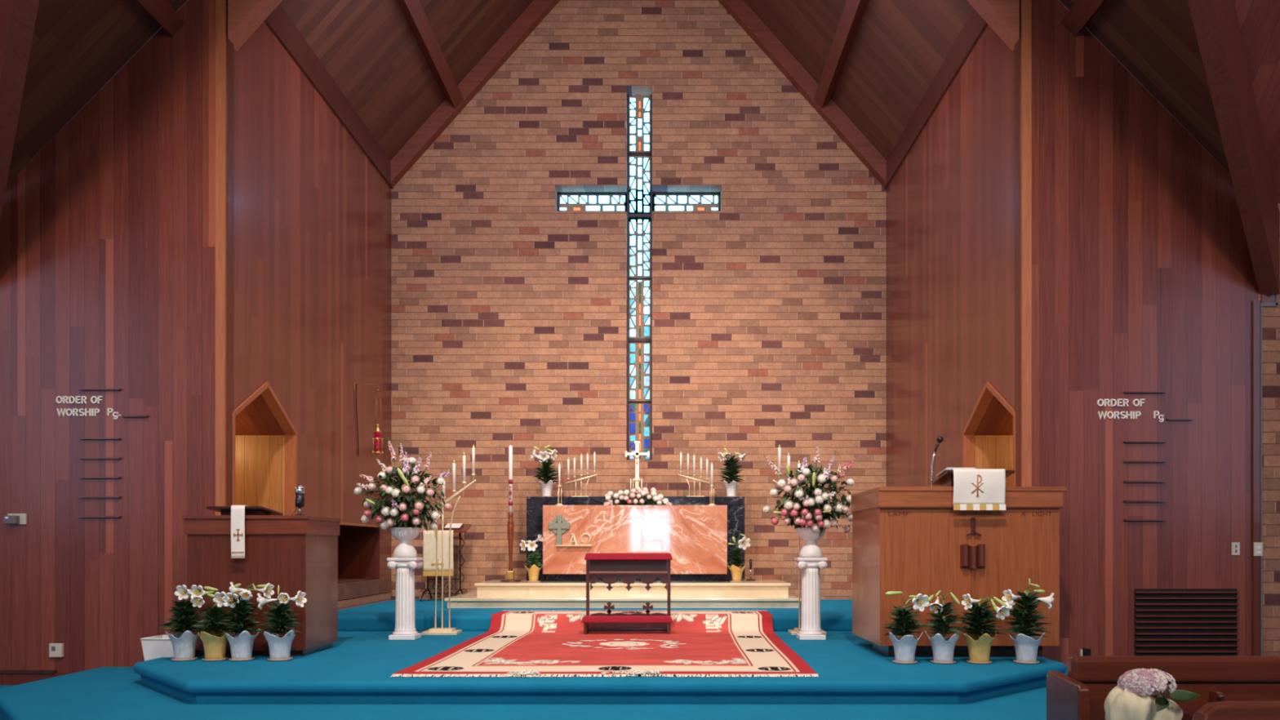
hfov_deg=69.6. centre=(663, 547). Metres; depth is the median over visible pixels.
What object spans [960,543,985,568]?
open book
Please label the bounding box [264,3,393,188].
ceiling beam
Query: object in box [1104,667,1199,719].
bouquet
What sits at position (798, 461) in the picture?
candle
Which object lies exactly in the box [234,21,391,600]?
wall
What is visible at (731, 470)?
lily
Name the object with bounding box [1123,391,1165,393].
ledge
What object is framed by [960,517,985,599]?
carved emblem
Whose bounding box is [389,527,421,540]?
bowl
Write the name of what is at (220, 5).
trim
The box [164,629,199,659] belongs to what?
pot
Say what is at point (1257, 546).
light switch
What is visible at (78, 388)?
ledge
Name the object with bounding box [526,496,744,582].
altar
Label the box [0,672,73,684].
baseboard
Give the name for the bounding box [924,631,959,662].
pot
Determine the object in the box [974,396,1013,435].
ceiling
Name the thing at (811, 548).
urn
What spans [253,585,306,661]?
lily
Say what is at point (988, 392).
trim
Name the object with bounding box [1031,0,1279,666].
wall
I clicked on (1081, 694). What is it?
pew
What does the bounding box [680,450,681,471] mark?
candle
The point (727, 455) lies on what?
flower
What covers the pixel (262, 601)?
flower
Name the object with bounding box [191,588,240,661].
lily
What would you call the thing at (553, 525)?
cross emblem
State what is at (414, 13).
beam
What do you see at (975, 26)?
trim
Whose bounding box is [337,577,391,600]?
brick ledge
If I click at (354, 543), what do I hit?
wall
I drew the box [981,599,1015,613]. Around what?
flower
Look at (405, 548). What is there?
urn
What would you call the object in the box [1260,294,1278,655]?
trim
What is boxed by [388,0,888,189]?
beam
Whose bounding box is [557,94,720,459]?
window
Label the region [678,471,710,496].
candelabrum
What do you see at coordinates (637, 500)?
flowers
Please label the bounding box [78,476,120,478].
ledge
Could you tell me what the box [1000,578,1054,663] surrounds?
lily
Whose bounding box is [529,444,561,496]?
lily
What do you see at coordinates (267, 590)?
flower
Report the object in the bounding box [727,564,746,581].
pot
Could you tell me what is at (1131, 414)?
lettering
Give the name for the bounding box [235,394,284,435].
ceiling
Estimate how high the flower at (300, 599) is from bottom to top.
0.134 m
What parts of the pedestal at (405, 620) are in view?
neck moulding, moulding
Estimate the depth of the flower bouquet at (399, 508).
8.97 m
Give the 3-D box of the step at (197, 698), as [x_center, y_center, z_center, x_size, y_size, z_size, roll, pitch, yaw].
[-0.515,1.022,8.230,7.230,0.075,3.940,0,0,0]
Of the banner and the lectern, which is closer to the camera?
the lectern
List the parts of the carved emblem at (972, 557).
sword blade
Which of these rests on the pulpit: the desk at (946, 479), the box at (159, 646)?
the desk at (946, 479)
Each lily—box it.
[157,584,218,661]
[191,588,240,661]
[217,582,274,661]
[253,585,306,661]
[519,534,542,582]
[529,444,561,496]
[717,447,746,496]
[727,533,750,582]
[882,591,933,663]
[921,590,964,663]
[955,593,1015,663]
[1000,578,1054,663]
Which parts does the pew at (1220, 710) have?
arm rail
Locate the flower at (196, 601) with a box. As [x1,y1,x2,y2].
[188,595,204,607]
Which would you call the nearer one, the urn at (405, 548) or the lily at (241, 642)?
the lily at (241, 642)
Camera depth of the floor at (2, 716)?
6.77 m
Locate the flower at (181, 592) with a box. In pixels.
[174,584,189,599]
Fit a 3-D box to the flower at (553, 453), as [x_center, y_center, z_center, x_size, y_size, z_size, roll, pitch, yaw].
[-1.559,-1.286,12.705,0.176,0.152,0.157,0,0,0]
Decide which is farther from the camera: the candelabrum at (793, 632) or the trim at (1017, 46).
the candelabrum at (793, 632)
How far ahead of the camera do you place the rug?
7.99 m
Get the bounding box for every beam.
[0,0,39,220]
[137,0,186,36]
[226,0,1020,51]
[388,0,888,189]
[396,0,463,108]
[813,0,868,108]
[1060,0,1106,36]
[1187,0,1279,296]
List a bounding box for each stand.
[420,524,471,601]
[500,512,520,582]
[746,559,755,580]
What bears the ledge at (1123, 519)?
attached to the wall at (1144, 278)
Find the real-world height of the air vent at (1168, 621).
0.684 m
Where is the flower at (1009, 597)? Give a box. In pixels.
[1001,589,1026,604]
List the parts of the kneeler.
leg, post, panel, leg, post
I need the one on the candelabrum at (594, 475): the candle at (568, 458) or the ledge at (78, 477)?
the candle at (568, 458)
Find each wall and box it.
[0,0,215,672]
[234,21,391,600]
[235,435,284,515]
[337,525,372,578]
[391,0,886,599]
[886,24,1014,486]
[974,435,1013,486]
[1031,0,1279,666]
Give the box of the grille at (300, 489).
[294,484,304,493]
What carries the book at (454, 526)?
on the book stand at (465, 527)
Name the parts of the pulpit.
moulding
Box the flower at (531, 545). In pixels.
[525,540,537,551]
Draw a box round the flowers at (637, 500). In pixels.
[602,486,672,505]
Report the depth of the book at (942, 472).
7.48 m
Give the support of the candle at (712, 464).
on the candlestick at (710, 504)
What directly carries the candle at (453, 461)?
on the candelabrum at (433, 631)
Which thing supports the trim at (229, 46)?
attached to the wall at (313, 212)
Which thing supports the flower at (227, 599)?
on the lily at (215, 646)
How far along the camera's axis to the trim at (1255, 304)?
8.18 m
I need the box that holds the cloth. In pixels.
[952,468,1005,510]
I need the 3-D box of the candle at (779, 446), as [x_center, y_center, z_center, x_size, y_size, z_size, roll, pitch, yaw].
[1.208,-0.931,9.620,0.033,0.305,0.033,0,0,0]
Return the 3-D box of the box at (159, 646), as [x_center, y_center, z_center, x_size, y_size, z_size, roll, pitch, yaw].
[-4.181,0.907,7.830,0.375,0.307,0.334,0,0,0]
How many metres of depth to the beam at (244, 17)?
8.23 m
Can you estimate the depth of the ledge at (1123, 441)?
8.17 m
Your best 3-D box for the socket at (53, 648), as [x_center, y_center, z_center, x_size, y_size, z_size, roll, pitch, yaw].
[-5.422,0.894,8.176,0.034,0.042,0.018,0,0,0]
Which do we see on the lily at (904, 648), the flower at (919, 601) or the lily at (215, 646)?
the flower at (919, 601)
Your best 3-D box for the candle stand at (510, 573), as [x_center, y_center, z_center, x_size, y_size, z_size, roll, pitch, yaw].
[-2.042,-0.012,12.250,0.276,0.924,0.276,0,0,0]
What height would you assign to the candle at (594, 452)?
0.288 m
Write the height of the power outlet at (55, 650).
0.121 m
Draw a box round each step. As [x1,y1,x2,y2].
[133,631,1066,693]
[140,675,1046,703]
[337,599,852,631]
[444,591,801,608]
[474,579,791,595]
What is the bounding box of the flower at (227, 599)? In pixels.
[213,588,240,605]
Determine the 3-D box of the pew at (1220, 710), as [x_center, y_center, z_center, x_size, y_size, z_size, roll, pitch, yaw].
[2.737,0.804,2.625,2.806,0.831,0.650,0,0,0]
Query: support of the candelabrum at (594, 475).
on the altar
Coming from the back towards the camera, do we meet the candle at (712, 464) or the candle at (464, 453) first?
the candle at (712, 464)
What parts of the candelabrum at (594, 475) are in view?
arm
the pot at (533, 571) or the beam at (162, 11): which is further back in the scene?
the pot at (533, 571)
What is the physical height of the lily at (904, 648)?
0.564 m
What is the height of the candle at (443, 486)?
0.192 m
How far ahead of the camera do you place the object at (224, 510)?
7.68 m
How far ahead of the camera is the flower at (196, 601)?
7.34 m
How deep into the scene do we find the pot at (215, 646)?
7.32 m
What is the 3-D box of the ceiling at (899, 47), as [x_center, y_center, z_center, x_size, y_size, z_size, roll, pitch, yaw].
[2.470,-6.302,7.950,5.660,6.465,10.900,0,0,0]
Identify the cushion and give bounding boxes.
[581,615,672,622]
[584,553,672,559]
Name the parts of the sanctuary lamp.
cord, chain, lid, glass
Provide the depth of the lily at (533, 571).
12.09 m
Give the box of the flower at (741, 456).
[735,453,746,462]
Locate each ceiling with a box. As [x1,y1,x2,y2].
[6,0,533,184]
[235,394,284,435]
[743,0,1230,173]
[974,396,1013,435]
[1234,0,1279,203]
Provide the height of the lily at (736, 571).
0.640 m
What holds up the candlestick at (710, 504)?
on the altar
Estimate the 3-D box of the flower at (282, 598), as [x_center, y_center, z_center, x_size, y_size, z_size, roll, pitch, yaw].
[-3.027,0.403,7.358,0.100,0.095,0.104,0,0,0]
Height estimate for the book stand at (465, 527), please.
1.068 m
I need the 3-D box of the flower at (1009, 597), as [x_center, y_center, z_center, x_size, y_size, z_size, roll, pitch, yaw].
[2.751,0.387,7.204,0.159,0.129,0.131,0,0,-17]
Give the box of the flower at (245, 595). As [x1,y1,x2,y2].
[239,589,252,601]
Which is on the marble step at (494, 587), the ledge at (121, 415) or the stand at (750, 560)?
the stand at (750, 560)
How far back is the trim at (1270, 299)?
8.19 m
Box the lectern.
[182,515,341,655]
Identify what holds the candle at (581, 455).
on the candelabrum at (594, 475)
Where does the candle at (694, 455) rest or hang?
on the candelabrum at (680, 475)
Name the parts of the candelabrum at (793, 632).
rod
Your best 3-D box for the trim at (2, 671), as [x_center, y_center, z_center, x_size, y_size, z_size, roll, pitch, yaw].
[-5.715,1.100,8.182,0.610,0.030,0.035,0,0,0]
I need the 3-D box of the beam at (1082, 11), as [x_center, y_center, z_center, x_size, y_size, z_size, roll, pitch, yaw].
[3.662,-4.683,6.423,0.256,0.256,3.555,0,0,0]
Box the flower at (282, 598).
[276,592,289,604]
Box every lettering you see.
[55,395,121,419]
[1097,399,1164,422]
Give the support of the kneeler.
on the rug
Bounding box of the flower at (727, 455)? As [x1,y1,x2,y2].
[724,452,731,459]
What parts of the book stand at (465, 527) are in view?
rail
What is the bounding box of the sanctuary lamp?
[354,382,383,456]
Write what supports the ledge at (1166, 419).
attached to the wall at (1144, 278)
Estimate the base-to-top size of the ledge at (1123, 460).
0.016 m
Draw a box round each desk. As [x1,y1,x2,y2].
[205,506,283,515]
[932,470,1014,486]
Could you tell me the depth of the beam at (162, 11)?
7.96 m
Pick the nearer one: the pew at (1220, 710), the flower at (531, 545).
the pew at (1220, 710)
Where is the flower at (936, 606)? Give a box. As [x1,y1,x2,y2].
[929,595,942,613]
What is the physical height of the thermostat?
0.096 m
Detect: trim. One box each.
[0,669,57,673]
[215,0,226,515]
[226,0,234,506]
[232,382,297,515]
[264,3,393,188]
[337,592,391,610]
[339,522,379,527]
[884,8,987,188]
[962,382,1015,486]
[1014,0,1020,486]
[1020,0,1031,486]
[1252,300,1260,655]
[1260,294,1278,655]
[1261,293,1275,302]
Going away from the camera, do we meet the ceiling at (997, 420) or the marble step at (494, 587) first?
the ceiling at (997, 420)
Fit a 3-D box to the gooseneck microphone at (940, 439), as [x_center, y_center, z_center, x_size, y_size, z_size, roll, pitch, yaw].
[2.284,-0.719,7.720,0.120,0.438,0.053,0,0,0]
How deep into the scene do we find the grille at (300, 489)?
7.72 m
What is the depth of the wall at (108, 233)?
8.20 m
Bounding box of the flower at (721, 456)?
[717,452,724,461]
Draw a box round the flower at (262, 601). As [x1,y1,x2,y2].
[256,593,277,609]
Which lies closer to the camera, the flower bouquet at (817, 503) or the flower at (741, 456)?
the flower bouquet at (817, 503)
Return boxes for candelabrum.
[420,473,476,635]
[564,471,597,496]
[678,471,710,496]
[772,473,826,635]
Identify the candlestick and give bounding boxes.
[555,484,563,505]
[708,484,715,505]
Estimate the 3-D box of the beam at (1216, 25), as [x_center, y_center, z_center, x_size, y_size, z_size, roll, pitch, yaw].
[2.963,-5.096,5.647,0.144,5.712,6.991,0,0,44]
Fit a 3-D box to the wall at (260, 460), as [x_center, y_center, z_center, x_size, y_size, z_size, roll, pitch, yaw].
[-4.755,-0.380,9.015,1.510,2.600,1.470,0,0,0]
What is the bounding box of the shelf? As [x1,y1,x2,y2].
[588,572,667,573]
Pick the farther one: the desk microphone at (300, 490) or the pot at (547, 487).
the pot at (547, 487)
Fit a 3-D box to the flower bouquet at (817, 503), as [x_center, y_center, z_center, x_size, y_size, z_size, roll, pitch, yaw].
[1.445,-0.573,9.118,0.873,0.924,0.687,0,0,18]
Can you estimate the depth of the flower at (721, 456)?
12.72 m
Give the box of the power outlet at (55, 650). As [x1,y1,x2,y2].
[48,643,63,657]
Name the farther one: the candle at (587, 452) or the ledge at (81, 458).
the candle at (587, 452)
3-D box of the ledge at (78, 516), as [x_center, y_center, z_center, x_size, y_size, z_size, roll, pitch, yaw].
[-5.018,-0.279,8.184,0.360,0.016,0.032,0,0,0]
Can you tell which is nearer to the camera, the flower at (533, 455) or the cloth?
the cloth
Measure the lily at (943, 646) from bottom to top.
0.570 m
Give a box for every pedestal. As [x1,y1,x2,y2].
[386,557,422,639]
[794,557,827,639]
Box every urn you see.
[389,527,421,557]
[795,527,826,557]
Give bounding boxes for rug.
[391,610,817,676]
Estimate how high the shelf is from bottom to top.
0.019 m
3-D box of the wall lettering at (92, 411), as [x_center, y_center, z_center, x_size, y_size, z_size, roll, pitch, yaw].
[-5.124,-1.250,8.193,0.574,0.206,0.014,0,0,0]
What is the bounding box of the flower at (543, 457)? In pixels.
[537,451,549,462]
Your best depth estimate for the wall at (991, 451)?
9.70 m
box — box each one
[140,635,199,661]
[1079,648,1090,655]
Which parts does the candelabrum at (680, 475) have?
arm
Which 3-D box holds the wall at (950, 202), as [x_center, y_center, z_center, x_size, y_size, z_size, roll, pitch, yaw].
[3.230,-2.010,10.800,0.100,6.260,5.000,0,0,0]
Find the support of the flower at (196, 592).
on the lily at (184, 642)
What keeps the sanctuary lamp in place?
hanging from the wall at (313, 212)
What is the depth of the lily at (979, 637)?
7.16 m
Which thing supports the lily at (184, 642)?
on the step at (359, 661)
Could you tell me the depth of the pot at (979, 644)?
7.14 m
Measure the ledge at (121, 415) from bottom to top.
0.016 m
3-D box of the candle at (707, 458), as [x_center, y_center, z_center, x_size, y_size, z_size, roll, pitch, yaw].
[0.597,-1.109,12.720,0.029,0.304,0.029,0,0,0]
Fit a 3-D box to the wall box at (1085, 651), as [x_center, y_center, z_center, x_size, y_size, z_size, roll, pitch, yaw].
[3.742,0.925,8.175,0.082,0.068,0.050,0,0,0]
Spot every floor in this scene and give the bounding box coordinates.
[0,666,1066,719]
[0,684,15,719]
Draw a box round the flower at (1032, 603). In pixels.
[1026,591,1054,609]
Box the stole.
[231,505,247,558]
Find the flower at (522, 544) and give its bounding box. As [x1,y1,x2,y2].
[519,540,526,551]
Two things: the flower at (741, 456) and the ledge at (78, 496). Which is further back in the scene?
the flower at (741, 456)
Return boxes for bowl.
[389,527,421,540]
[795,527,826,540]
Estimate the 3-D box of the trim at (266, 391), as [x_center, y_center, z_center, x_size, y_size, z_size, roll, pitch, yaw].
[-3.940,-0.385,9.015,0.120,2.490,1.450,0,0,0]
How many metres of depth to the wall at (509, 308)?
13.17 m
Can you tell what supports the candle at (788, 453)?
on the candelabrum at (793, 632)
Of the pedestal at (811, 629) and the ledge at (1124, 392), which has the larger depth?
the pedestal at (811, 629)
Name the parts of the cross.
post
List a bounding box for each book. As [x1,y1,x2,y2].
[443,523,463,528]
[936,467,974,476]
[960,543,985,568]
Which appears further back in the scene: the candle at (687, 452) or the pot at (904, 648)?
the candle at (687, 452)
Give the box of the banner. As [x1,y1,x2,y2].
[422,529,453,576]
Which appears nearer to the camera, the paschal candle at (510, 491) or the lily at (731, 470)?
the paschal candle at (510, 491)
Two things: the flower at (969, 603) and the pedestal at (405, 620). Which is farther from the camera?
the pedestal at (405, 620)
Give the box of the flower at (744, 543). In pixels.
[737,537,750,550]
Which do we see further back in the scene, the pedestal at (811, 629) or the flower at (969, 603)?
the pedestal at (811, 629)
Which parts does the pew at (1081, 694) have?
post, rail, panel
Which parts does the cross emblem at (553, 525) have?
rail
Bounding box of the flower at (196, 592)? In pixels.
[188,585,205,599]
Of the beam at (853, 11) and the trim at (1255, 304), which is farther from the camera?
the beam at (853, 11)
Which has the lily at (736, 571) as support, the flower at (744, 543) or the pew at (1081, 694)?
the flower at (744, 543)
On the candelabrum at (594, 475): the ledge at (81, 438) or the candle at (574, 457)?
the candle at (574, 457)
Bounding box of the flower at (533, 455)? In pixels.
[529,449,537,460]
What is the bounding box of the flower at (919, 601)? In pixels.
[905,593,928,611]
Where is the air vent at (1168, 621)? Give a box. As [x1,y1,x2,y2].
[1134,588,1239,655]
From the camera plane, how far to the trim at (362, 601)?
11.81 m
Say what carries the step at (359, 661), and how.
on the step at (197, 698)
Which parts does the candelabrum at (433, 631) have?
rod, rod, arm, rod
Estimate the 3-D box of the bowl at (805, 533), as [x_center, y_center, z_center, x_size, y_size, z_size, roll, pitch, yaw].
[1.457,-0.136,9.130,0.300,0.130,0.300,0,0,0]
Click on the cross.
(637, 454)
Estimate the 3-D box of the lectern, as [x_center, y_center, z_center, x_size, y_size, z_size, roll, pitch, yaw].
[-3.470,0.315,8.008,1.046,1.170,0.783,0,0,0]
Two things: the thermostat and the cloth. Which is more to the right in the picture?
the cloth
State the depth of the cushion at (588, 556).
9.61 m
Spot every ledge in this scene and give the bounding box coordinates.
[78,388,120,390]
[78,437,120,439]
[78,457,120,459]
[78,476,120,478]
[78,496,120,497]
[78,515,120,517]
[120,415,148,417]
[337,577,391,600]
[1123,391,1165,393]
[1123,440,1165,442]
[1123,460,1165,462]
[1123,480,1165,482]
[1123,500,1165,502]
[1123,519,1165,520]
[1166,418,1193,420]
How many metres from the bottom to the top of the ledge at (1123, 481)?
0.016 m
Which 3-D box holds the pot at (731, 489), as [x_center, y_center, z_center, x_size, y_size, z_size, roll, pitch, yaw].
[0.939,-0.815,12.721,0.240,0.240,0.245,0,0,0]
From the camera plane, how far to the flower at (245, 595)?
7.32 m
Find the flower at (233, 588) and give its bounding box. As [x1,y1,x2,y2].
[229,582,244,596]
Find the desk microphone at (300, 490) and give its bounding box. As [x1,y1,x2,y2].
[291,484,304,515]
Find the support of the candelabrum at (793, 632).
on the step at (359, 661)
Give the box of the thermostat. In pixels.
[3,513,26,524]
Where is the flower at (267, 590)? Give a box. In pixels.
[248,582,274,599]
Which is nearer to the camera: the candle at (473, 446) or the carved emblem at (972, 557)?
the carved emblem at (972, 557)
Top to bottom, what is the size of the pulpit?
1.400 m
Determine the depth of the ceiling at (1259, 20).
7.38 m
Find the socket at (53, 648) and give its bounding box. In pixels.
[51,646,55,651]
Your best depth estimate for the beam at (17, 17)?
6.84 m
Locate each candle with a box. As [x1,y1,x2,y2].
[442,478,444,496]
[452,459,455,490]
[462,452,466,481]
[471,444,475,474]
[507,444,513,512]
[558,462,560,484]
[567,457,569,478]
[573,456,575,476]
[580,453,582,475]
[586,452,588,473]
[593,450,595,471]
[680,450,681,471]
[687,452,688,473]
[693,453,695,475]
[700,456,702,476]
[706,457,708,478]
[711,462,713,484]
[777,444,781,473]
[786,452,790,480]
[797,459,800,488]
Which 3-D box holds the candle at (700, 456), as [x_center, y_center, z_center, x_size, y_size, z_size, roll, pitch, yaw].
[0.513,-1.128,12.720,0.029,0.288,0.029,0,0,0]
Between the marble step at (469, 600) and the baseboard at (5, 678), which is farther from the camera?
the marble step at (469, 600)
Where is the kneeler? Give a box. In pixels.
[581,553,672,634]
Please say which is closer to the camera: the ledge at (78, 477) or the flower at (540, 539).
the ledge at (78, 477)
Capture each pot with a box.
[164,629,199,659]
[197,630,231,659]
[222,628,259,659]
[263,627,295,659]
[524,564,542,581]
[537,480,555,496]
[723,480,739,496]
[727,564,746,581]
[888,631,923,662]
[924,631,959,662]
[961,632,996,662]
[1008,632,1044,662]
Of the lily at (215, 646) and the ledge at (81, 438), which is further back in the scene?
the ledge at (81, 438)
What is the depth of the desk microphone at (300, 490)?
7.72 m
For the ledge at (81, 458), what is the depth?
8.17 m
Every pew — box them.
[1046,655,1279,719]
[1181,701,1279,719]
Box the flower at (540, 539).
[534,534,542,542]
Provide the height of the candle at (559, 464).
0.302 m
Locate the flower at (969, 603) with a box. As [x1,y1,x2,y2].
[961,593,982,609]
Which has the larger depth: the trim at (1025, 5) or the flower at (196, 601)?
the trim at (1025, 5)
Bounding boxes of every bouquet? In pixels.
[354,438,452,531]
[763,444,855,535]
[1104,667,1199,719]
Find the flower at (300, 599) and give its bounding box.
[289,591,306,607]
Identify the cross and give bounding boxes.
[625,440,649,493]
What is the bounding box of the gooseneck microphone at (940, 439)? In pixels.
[930,435,943,486]
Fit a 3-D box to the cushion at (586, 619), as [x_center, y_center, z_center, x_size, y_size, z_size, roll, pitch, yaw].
[-0.382,0.738,9.540,0.937,0.060,0.234,0,0,0]
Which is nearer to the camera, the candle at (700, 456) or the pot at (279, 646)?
the pot at (279, 646)
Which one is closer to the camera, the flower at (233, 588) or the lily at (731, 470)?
the flower at (233, 588)
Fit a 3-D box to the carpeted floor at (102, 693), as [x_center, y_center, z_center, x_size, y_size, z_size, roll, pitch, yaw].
[-0.450,1.103,6.725,9.180,0.085,3.050,0,0,0]
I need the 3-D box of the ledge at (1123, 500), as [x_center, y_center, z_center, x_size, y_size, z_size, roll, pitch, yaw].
[4.277,-0.418,8.184,0.360,0.016,0.032,0,0,0]
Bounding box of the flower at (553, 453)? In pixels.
[546,448,557,460]
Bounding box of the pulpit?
[850,486,1066,657]
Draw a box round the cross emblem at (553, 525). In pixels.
[548,515,591,546]
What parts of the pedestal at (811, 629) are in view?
moulding, neck moulding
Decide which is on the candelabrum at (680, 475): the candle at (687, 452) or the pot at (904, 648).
the candle at (687, 452)
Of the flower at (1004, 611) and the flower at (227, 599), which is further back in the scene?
the flower at (227, 599)
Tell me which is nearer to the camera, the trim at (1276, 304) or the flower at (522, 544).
the trim at (1276, 304)
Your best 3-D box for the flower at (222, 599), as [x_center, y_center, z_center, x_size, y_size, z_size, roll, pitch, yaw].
[-3.493,0.416,7.352,0.145,0.123,0.183,0,0,-42]
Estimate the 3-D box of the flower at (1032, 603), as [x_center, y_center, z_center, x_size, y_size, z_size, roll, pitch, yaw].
[2.942,0.408,7.184,0.225,0.148,0.136,0,0,0]
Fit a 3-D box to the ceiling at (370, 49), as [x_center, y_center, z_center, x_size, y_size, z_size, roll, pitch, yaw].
[-3.190,-6.302,7.950,5.660,6.465,10.900,0,0,0]
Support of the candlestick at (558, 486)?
on the altar
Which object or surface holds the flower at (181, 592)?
on the lily at (184, 642)
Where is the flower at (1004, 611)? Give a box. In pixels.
[988,601,1009,619]
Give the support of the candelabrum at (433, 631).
on the step at (359, 661)
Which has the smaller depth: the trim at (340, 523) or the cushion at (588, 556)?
the cushion at (588, 556)
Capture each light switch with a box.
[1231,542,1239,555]
[1253,542,1262,555]

